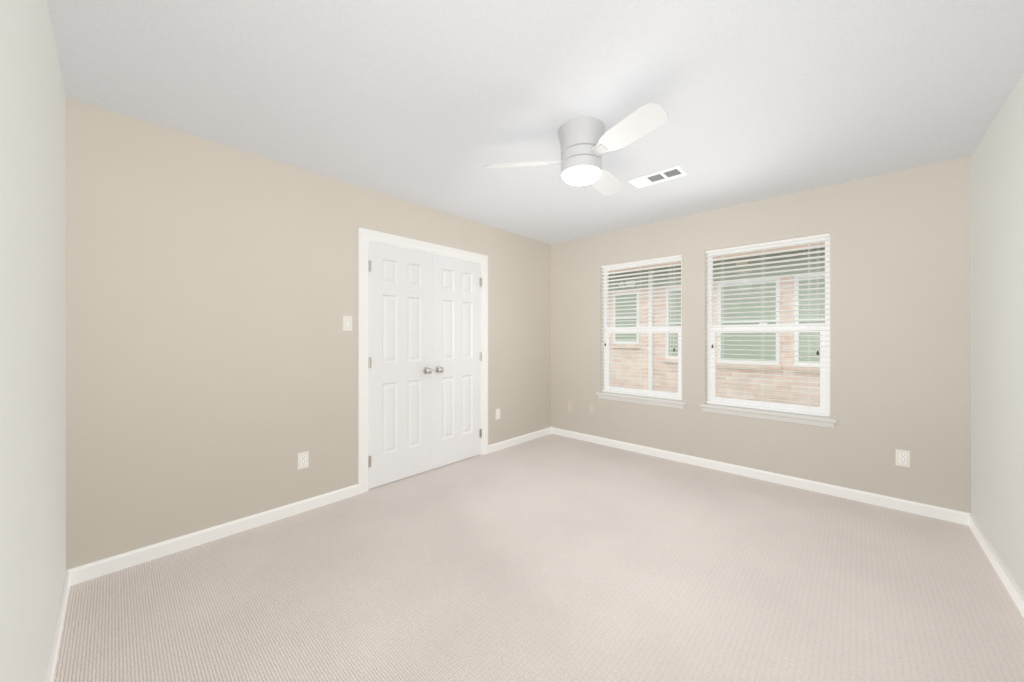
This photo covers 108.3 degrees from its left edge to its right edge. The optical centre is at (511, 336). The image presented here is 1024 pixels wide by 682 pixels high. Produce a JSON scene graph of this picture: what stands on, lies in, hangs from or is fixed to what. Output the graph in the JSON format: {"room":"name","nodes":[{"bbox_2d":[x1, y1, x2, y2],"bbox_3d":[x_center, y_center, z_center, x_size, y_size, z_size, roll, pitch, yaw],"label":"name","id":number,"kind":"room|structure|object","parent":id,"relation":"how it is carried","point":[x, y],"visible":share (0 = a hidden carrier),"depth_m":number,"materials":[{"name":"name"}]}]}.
{"room":"empty bedroom","nodes":[
{"label":"empty bedroom","id":0,"kind":"room"},
{"bbox_2d":[0,0,65,681],"bbox_3d":[-1.012,0.024,0.622,3.445,2.440,0.140,0,0,43],"label":"wall","id":1,"kind":"structure","parent":0,"point":[32,333],"depth_m":1.07,"materials":[{"name":"paint"}]},
{"bbox_2d":[43,570,69,681],"bbox_3d":[-0.960,1.204,0.678,3.445,0.080,0.013,0,0,43],"label":"baseboard","id":2,"kind":"structure","parent":1,"relation":"attached to","point":[52,657],"depth_m":1.48,"materials":[{"name":"white wood"}]},
{"bbox_2d":[66,97,550,569],"bbox_3d":[-0.920,0.024,3.369,0.160,2.440,4.290,0,0,43],"label":"wall","id":3,"kind":"structure","parent":0,"point":[211,344],"depth_m":2.28,"materials":[{"name":"paint"}]},
{"bbox_2d":[67,484,358,585],"bbox_3d":[-1.718,1.204,2.383,0.013,0.080,1.479,0,0,43],"label":"baseboard","id":4,"kind":"structure","parent":3,"relation":"attached to","point":[92,570],"depth_m":2.21,"materials":[{"name":"white wood"}]},
{"bbox_2d":[298,451,308,469],"bbox_3d":[-1.487,0.879,2.635,0.008,0.116,0.071,0,0,43],"label":"electrical outlet","id":5,"kind":"object","parent":3,"relation":"attached to","point":[303,459],"visible":1,"depth_m":2.63,"materials":[{"name":"white plastic"}]},
{"bbox_2d":[343,316,351,330],"bbox_3d":[-1.270,-0.106,2.862,0.016,0.116,0.071,0,0,43],"label":"light switch","id":6,"kind":"object","parent":3,"relation":"attached to","point":[347,323],"visible":1,"depth_m":2.86,"materials":[{"name":"white plastic"}]},
{"bbox_2d":[368,241,431,488],"bbox_3d":[-0.943,0.228,3.203,0.102,2.008,0.616,0,0,43],"label":"closet door","id":7,"kind":"structure","parent":3,"relation":"in","point":[399,362],"depth_m":3.19,"materials":[{"name":"white wood"}]},
{"bbox_2d":[358,227,487,493],"bbox_3d":[-0.780,0.189,3.476,0.139,2.110,1.398,0,0,43],"label":"door frame","id":8,"kind":"structure","parent":3,"relation":"attached to","point":[365,235],"depth_m":2.97,"materials":[{"name":"white wood"}]},
{"bbox_2d":[432,254,481,468],"bbox_3d":[-0.520,0.228,3.658,0.102,2.008,0.616,0,0,43],"label":"closet door","id":9,"kind":"structure","parent":3,"relation":"in","point":[456,361],"depth_m":3.64,"materials":[{"name":"white wood"}]},
{"bbox_2d":[496,408,499,419],"bbox_3d":[-0.153,0.849,4.070,0.008,0.116,0.071,0,0,43],"label":"electrical outlet","id":10,"kind":"object","parent":3,"relation":"attached to","point":[497,413],"visible":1,"depth_m":4.07,"materials":[{"name":"white plastic"}]},
{"bbox_2d":[488,427,550,452],"bbox_3d":[0.123,1.204,4.364,0.013,0.080,1.133,0,0,43],"label":"baseboard","id":11,"kind":"structure","parent":3,"relation":"attached to","point":[515,441],"depth_m":4.30,"materials":[{"name":"white wood"}]},
{"bbox_2d":[47,0,1023,243],"bbox_3d":[0.401,-1.246,2.142,3.725,0.100,4.290,0,0,43],"label":"ceiling","id":12,"kind":"structure","parent":0,"point":[439,105],"depth_m":1.77,"materials":[{"name":"paint"}]},
{"bbox_2d":[485,103,666,195],"bbox_3d":[0.495,-1.046,2.191,1.014,0.300,0.924,0,0,43],"label":"ceiling fan","id":13,"kind":"object","parent":12,"relation":"hanging from","point":[586,143],"visible":1,"depth_m":2.03,"materials":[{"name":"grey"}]},
{"bbox_2d":[629,165,686,188],"bbox_3d":[1.087,-1.190,2.767,0.370,0.011,0.175,0,0,43],"label":"ceiling vent","id":14,"kind":"object","parent":12,"relation":"in","point":[661,176],"visible":1,"depth_m":2.76,"materials":[{"name":"white plastic"}]},
{"bbox_2d":[53,434,1023,681],"bbox_3d":[0.401,1.274,2.142,3.725,0.060,4.290,0,0,43],"label":"floor","id":15,"kind":"structure","parent":0,"point":[552,558],"depth_m":1.81,"materials":[{"name":"beige carpet"}]},
{"bbox_2d":[551,156,970,512],"bbox_3d":[1.813,0.024,3.662,3.445,2.440,0.140,0,0,43],"label":"wall","id":16,"kind":"structure","parent":0,"point":[900,309],"depth_m":2.84,"materials":[{"name":"paint"}]},
{"bbox_2d":[567,401,571,410],"bbox_3d":[0.716,0.856,4.581,0.071,0.116,0.008,0,0,43],"label":"outlet plate","id":17,"kind":"object","parent":16,"relation":"attached to","point":[569,405],"visible":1,"depth_m":4.58,"materials":[{"name":"beige plastic"}]},
{"bbox_2d":[589,403,594,413],"bbox_3d":[0.943,0.844,4.370,0.071,0.116,0.008,0,0,43],"label":"outlet plate","id":18,"kind":"object","parent":16,"relation":"attached to","point":[591,407],"visible":1,"depth_m":4.37,"materials":[{"name":"beige plastic"}]},
{"bbox_2d":[596,392,685,408],"bbox_3d":[1.376,0.680,4.010,0.986,0.072,0.115,0,0,43],"label":"window sill","id":19,"kind":"structure","parent":16,"relation":"attached to","point":[665,402],"depth_m":3.94,"materials":[{"name":"white paint"}]},
{"bbox_2d":[604,258,681,397],"bbox_3d":[1.430,-0.091,4.069,0.910,1.470,0.056,0,0,43],"label":"window","id":20,"kind":"structure","parent":16,"relation":"in","point":[607,359],"depth_m":4.10,"materials":[{"name":"white plastic"}]},
{"bbox_2d":[601,255,681,399],"bbox_3d":[1.381,-0.095,4.016,0.902,1.458,0.079,0,0,43],"label":"window blind","id":21,"kind":"object","parent":20,"relation":"attached to","point":[668,258],"visible":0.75,"depth_m":3.99,"materials":[{"name":"white plastic"}]},
{"bbox_2d":[707,237,829,416],"bbox_3d":[2.251,-0.091,3.306,0.910,1.470,0.056,0,0,43],"label":"window","id":22,"kind":"structure","parent":16,"relation":"in","point":[824,395],"depth_m":3.23,"materials":[{"name":"white plastic"}]},
{"bbox_2d":[706,233,829,416],"bbox_3d":[2.201,-0.095,3.253,0.902,1.458,0.079,0,0,43],"label":"window blind","id":23,"kind":"object","parent":22,"relation":"attached to","point":[808,238],"visible":1,"depth_m":3.21,"materials":[{"name":"white plastic"}]},
{"bbox_2d":[700,403,836,427],"bbox_3d":[2.196,0.680,3.248,0.986,0.072,0.115,0,0,43],"label":"window sill","id":24,"kind":"structure","parent":16,"relation":"attached to","point":[808,419],"depth_m":3.17,"materials":[{"name":"white paint"}]},
{"bbox_2d":[896,449,909,466],"bbox_3d":[2.797,0.869,2.647,0.071,0.116,0.008,0,0,43],"label":"outlet","id":25,"kind":"object","parent":16,"relation":"attached to","point":[902,457],"visible":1,"depth_m":2.65,"materials":[{"name":"white plastic"}]},
{"bbox_2d":[551,427,970,524],"bbox_3d":[1.761,1.204,3.606,3.445,0.080,0.013,0,0,43],"label":"baseboard","id":26,"kind":"structure","parent":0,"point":[950,515],"depth_m":3.07,"materials":[{"name":"white wood"}]},
{"bbox_2d":[971,73,1023,592],"bbox_3d":[1.714,0.024,0.922,0.140,2.440,4.290,0,0,43],"label":"wall","id":27,"kind":"structure","parent":0,"point":[997,334],"depth_m":1.96,"materials":[{"name":"paint"}]},
{"bbox_2d":[968,514,1023,617],"bbox_3d":[1.658,1.204,0.974,0.013,0.080,4.010,0,0,43],"label":"baseboard","id":28,"kind":"structure","parent":27,"relation":"attached to","point":[1014,590],"depth_m":1.93,"materials":[{"name":"white wood"}]},
{"label":"outside","id":29,"kind":"structure","parent":0,"visible":0},
{"bbox_3d":[6.432,4.494,8.960,27.000,0.100,13.810,0,0,43],"label":"ground","id":30,"kind":"structure","parent":29,"visible":0},
{"bbox_2d":[608,242,824,406],"bbox_3d":[4.608,0.544,6.996,17.000,7.800,2.970,0,0,43],"label":"house","id":31,"kind":"structure","parent":30,"relation":"on","point":[651,373],"depth_m":6.23,"materials":[{"name":"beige brick"}]}
]}

